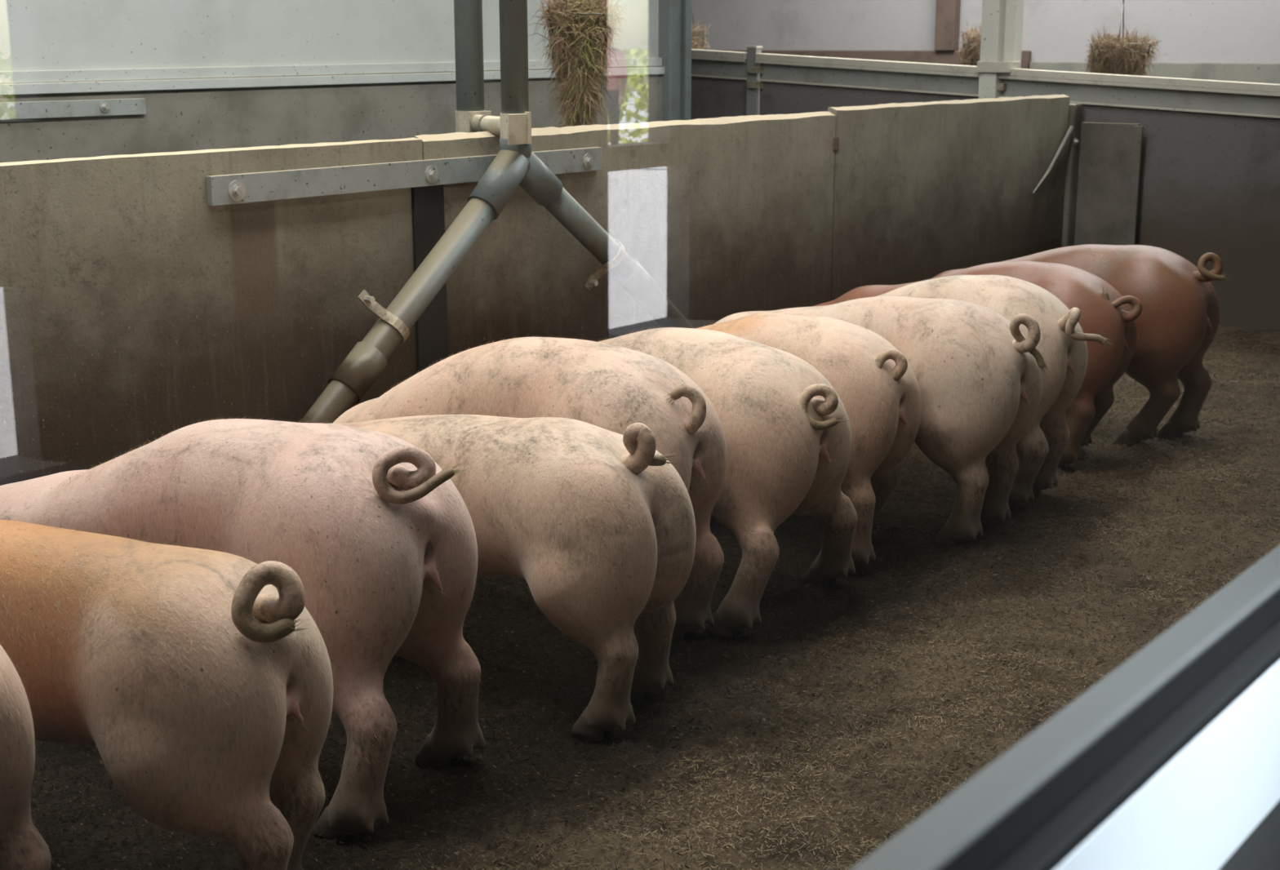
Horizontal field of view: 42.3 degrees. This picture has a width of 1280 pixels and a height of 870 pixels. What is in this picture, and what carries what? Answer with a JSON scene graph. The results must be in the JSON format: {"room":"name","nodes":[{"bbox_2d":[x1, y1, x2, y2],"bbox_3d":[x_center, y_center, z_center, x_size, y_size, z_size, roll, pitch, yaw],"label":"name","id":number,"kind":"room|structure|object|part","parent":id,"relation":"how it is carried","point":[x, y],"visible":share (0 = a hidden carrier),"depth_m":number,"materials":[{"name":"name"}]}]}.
{"room":"pig barn","nodes":[
{"label":"pig barn","id":0,"kind":"room"},
{"bbox_2d":[0,0,664,162],"bbox_3d":[-3.474,-1.752,4.660,0.241,4.220,11.620,10,16,36],"label":"wall","id":1,"kind":"structure","parent":0,"point":[79,78],"depth_m":7.04,"materials":[{"name":"paint"}]},
{"bbox_3d":[-3.417,-1.000,4.792,0.025,0.126,11.620,10,16,36],"label":"trim","id":2,"kind":"part","parent":1,"relation":"part of","materials":[{"name":"grey metal"}]},
{"bbox_3d":[-3.409,-0.958,4.795,0.045,0.110,11.620,10,16,36],"label":"trim","id":3,"kind":"part","parent":1,"relation":"part of","materials":[{"name":"grey metal"}]},
{"bbox_2d":[658,0,691,120],"bbox_3d":[0.127,-2.822,9.210,0.280,4.220,0.180,10,16,36],"label":"post","id":4,"kind":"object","parent":1,"relation":"attached to","point":[674,15],"depth_m":9.28,"materials":[{"name":"grey metal"}]},
{"bbox_2d":[30,324,1279,869],"bbox_3d":[0.741,0.433,4.493,3.278,0.073,10.890,10,16,36],"label":"floor","id":5,"kind":"structure","parent":0,"point":[614,764],"depth_m":3.83,"materials":[{"name":"brown soil"}]},
{"bbox_2d":[0,644,54,869],"bbox_3d":[-1.548,0.516,2.683,1.318,0.669,0.445,5,14,22],"label":"pig","id":6,"kind":"object","parent":5,"relation":"on","point":[22,846],"visible":1,"depth_m":2.52},
{"bbox_2d":[0,518,338,869],"bbox_3d":[-1.125,0.461,2.949,1.322,0.654,0.419,6,14,23],"label":"pig","id":7,"kind":"object","parent":5,"relation":"on","point":[200,680],"visible":1,"depth_m":2.63},
{"bbox_2d":[0,416,484,843],"bbox_3d":[-0.990,0.281,3.523,1.557,0.740,0.482,8,16,32],"label":"pig","id":8,"kind":"object","parent":5,"relation":"on","point":[380,540],"visible":0.65,"depth_m":3.11},
{"bbox_2d":[322,413,697,742],"bbox_3d":[-0.498,0.234,3.857,1.349,0.680,0.421,8,15,30],"label":"pig","id":9,"kind":"object","parent":5,"relation":"on","point":[598,525],"visible":0.56,"depth_m":3.50},
{"bbox_2d":[332,335,727,641],"bbox_3d":[-0.424,0.095,4.273,1.395,0.760,0.454,8,15,31],"label":"pig","id":10,"kind":"object","parent":5,"relation":"on","point":[613,388],"visible":0.41,"depth_m":3.97},
{"bbox_2d":[0,94,1143,485],"bbox_3d":[-0.616,-0.313,5.041,0.430,1.203,10.360,10,16,36],"label":"wall","id":11,"kind":"structure","parent":5,"relation":"on","point":[144,297],"depth_m":5.22,"materials":[{"name":"grey concrete"}]},
{"bbox_3d":[-0.586,-0.304,5.359,0.007,1.000,0.125,10,16,36],"label":"joint plate","id":12,"kind":"part","parent":11,"relation":"part of","materials":[{"name":"grey metal"}]},
{"bbox_3d":[0.837,-1.243,7.050,0.005,0.055,0.040,10,16,36],"label":"notch plate","id":13,"kind":"part","parent":11,"relation":"part of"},
{"bbox_3d":[2.350,-1.240,9.101,0.080,1.150,0.120,10,16,36],"label":"post","id":14,"kind":"part","parent":11,"relation":"part of","materials":[{"name":"grey metal"}]},
{"bbox_2d":[30,328,1279,869],"bbox_3d":[0.870,0.448,4.401,2.919,0.070,9.718,10,16,36],"label":"straw chaff","id":15,"kind":"object","parent":5,"relation":"on","point":[1207,362],"visible":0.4,"depth_m":3.90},
{"bbox_2d":[599,325,858,639],"bbox_3d":[0.009,0.024,4.656,1.398,0.724,0.587,13,18,43],"label":"pig","id":16,"kind":"object","parent":5,"relation":"on","point":[787,429],"visible":0.53,"depth_m":4.17},
{"bbox_2d":[695,309,922,573],"bbox_3d":[0.210,-0.049,5.016,1.339,0.701,0.434,9,16,33],"label":"pig","id":17,"kind":"object","parent":5,"relation":"on","point":[877,385],"visible":0.4,"depth_m":4.61},
{"bbox_2d":[714,294,1048,545],"bbox_3d":[0.628,-0.112,5.228,1.409,0.726,0.445,11,17,38],"label":"pig","id":18,"kind":"object","parent":5,"relation":"on","point":[980,379],"visible":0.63,"depth_m":4.80},
{"bbox_2d":[812,259,1142,470],"bbox_3d":[1.142,-0.312,6.105,1.385,0.714,0.446,8,15,30],"label":"pig","id":19,"kind":"object","parent":5,"relation":"on","point":[1104,313],"visible":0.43,"depth_m":5.72},
{"bbox_2d":[878,273,1114,510],"bbox_3d":[0.871,-0.202,5.575,1.514,0.743,0.453,10,16,36],"label":"pig","id":20,"kind":"object","parent":5,"relation":"on","point":[1062,344],"visible":0.32,"depth_m":5.21},
{"bbox_2d":[933,243,1232,447],"bbox_3d":[1.539,-0.397,6.399,1.443,0.744,0.455,8,16,32],"label":"pig","id":21,"kind":"object","parent":5,"relation":"on","point":[1177,323],"visible":0.49,"depth_m":6.01},
{"bbox_2d":[691,0,1279,84],"bbox_3d":[2.252,-3.998,14.170,13.700,4.200,0.300,10,16,36],"label":"wall","id":22,"kind":"structure","parent":0,"point":[1220,40],"depth_m":13.51,"materials":[{"name":"paint"}]},
{"bbox_3d":[2.588,-4.601,13.635,0.180,2.780,0.100,10,16,36],"label":"brown post","id":23,"kind":"part","parent":22,"relation":"part of","materials":[{"name":"brown wood"}]},
{"bbox_2d":[1218,800,1279,869],"bbox_3d":[3.991,-0.403,5.823,0.058,1.060,22.000,10,16,36],"label":"wall","id":24,"kind":"structure","parent":0,"point":[1260,851],"depth_m":1.17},
{"bbox_2d":[849,545,1279,869],"bbox_3d":[2.033,-1.450,2.912,0.052,2.489,10.500,10,16,36],"label":"window","id":25,"kind":"structure","parent":24,"relation":"in","point":[1171,761],"depth_m":0.93,"materials":[{"name":"grey metal"}]},
{"bbox_3d":[2.046,-0.349,3.161,0.020,0.009,10.500,10,16,36],"label":"frame","id":26,"kind":"part","parent":25,"relation":"part of","materials":[{"name":"black metal"}]},
{"bbox_3d":[0.680,-4.672,7.422,19.400,0.200,22.400,10,16,36],"label":"ceiling","id":27,"kind":"structure","parent":0,"visible":0},
{"bbox_2d":[453,0,484,111],"bbox_3d":[-0.571,-2.076,5.338,0.094,3.900,0.094,10,16,36],"label":"post","id":28,"kind":"object","parent":27,"relation":"hanging from","point":[468,14],"visible":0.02,"depth_m":5.49,"materials":[{"name":"grey plastic"}]},
{"bbox_2d":[299,0,693,423],"bbox_3d":[-0.406,-1.993,5.004,0.110,3.909,1.927,10,16,36],"label":"pipe","id":29,"kind":"object","parent":27,"relation":"hanging from","point":[513,166],"visible":0.94,"depth_m":5.16,"materials":[{"name":"grey plastic"}]},
{"bbox_2d":[455,111,531,145],"bbox_3d":[-0.474,-1.012,5.401,0.113,0.100,0.515,-6,15,-26],"label":"bracket","id":30,"kind":"object","parent":29,"relation":"attached to","point":[515,127],"visible":0.84,"depth_m":5.24,"materials":[{"name":"metal"}]},
{"bbox_3d":[-0.385,-0.960,5.188,0.006,0.095,0.088,10,16,36],"label":"clamp plate","id":31,"kind":"part","parent":30,"relation":"part of","materials":[{"name":"beige metal"}]},
{"bbox_2d":[528,0,630,127],"bbox_3d":[-0.254,-2.699,6.539,0.438,3.237,0.425,13,18,43],"label":"hay","id":32,"kind":"object","parent":27,"relation":"hanging from","point":[579,46],"visible":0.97,"depth_m":6.74,"materials":[{"name":"plant"}]},
{"bbox_2d":[691,5,711,49],"bbox_3d":[0.412,-4.487,13.628,0.426,2.999,0.412,0,13,0],"label":"hay","id":33,"kind":"object","parent":27,"relation":"hanging from","point":[696,43],"visible":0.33,"depth_m":13.82,"materials":[{"name":"plant"}]},
{"bbox_2d":[950,18,1028,66],"bbox_3d":[2.496,-3.963,11.590,0.572,3.086,0.528,10,16,36],"label":"hay","id":34,"kind":"object","parent":27,"relation":"hanging from","point":[972,47],"visible":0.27,"depth_m":11.81,"materials":[{"name":"plant"}]},
{"bbox_2d":[961,35,981,65],"bbox_3d":[2.502,-2.744,11.876,0.386,0.256,0.386,10,16,36],"label":"hay","id":35,"kind":"object","parent":34,"relation":"on","point":[972,47],"depth_m":11.80},
{"bbox_2d":[1080,0,1163,75],"bbox_3d":[3.073,-3.647,10.306,0.528,3.115,0.556,10,16,36],"label":"hay","id":36,"kind":"object","parent":27,"relation":"hanging from","point":[1123,56],"visible":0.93,"depth_m":10.48,"materials":[{"name":"plant"}]},
{"bbox_3d":[-2.791,-0.938,11.027,10.260,0.280,22.000,10,16,36],"label":"floor","id":37,"kind":"structure","parent":0,"visible":0},
{"bbox_2d":[746,45,762,115],"bbox_3d":[0.710,-1.707,10.424,0.080,1.455,0.070,10,16,36],"label":"post","id":38,"kind":"object","parent":37,"relation":"on","point":[753,95],"visible":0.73,"depth_m":10.29,"materials":[{"name":"grey metal"}]},
{"bbox_2d":[690,48,746,119],"bbox_3d":[0.092,-1.807,10.882,1.470,1.520,0.105,10,16,36],"label":"partition panel","id":39,"kind":"object","parent":38,"relation":"attached to","point":[718,77],"visible":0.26,"depth_m":10.45,"materials":[{"name":"metal"}]},
{"bbox_3d":[0.114,-2.493,10.707,1.420,0.106,0.100,10,16,36],"label":"rail","id":40,"kind":"part","parent":39,"relation":"part of","materials":[{"name":"grey metal"}]},
{"bbox_2d":[747,53,979,115],"bbox_3d":[1.327,-1.557,9.970,1.580,1.450,0.105,10,16,36],"label":"partition wall","id":41,"kind":"structure","parent":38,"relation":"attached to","point":[788,84],"depth_m":9.88,"materials":[{"name":"metal"}]},
{"bbox_3d":[1.349,-2.206,9.804,1.530,0.111,0.100,10,16,36],"label":"rail","id":42,"kind":"part","parent":41,"relation":"part of","materials":[{"name":"grey metal"}]},
{"bbox_2d":[977,0,1024,98],"bbox_3d":[2.026,-2.813,9.129,0.185,4.200,0.200,10,16,36],"label":"post","id":43,"kind":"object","parent":37,"relation":"on","point":[1002,23],"depth_m":9.23,"materials":[{"name":"grey metal"}]},
{"bbox_2d":[997,68,1279,330],"bbox_3d":[3.194,-1.194,8.588,3.020,1.375,0.105,10,16,36],"label":"partition wall","id":44,"kind":"structure","parent":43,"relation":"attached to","point":[1210,180],"depth_m":8.71,"materials":[{"name":"concrete"}]},
{"bbox_3d":[3.215,-1.773,8.438,2.970,0.178,0.100,10,16,36],"label":"rail","id":45,"kind":"part","parent":44,"relation":"part of","materials":[{"name":"grey metal"}]}
]}

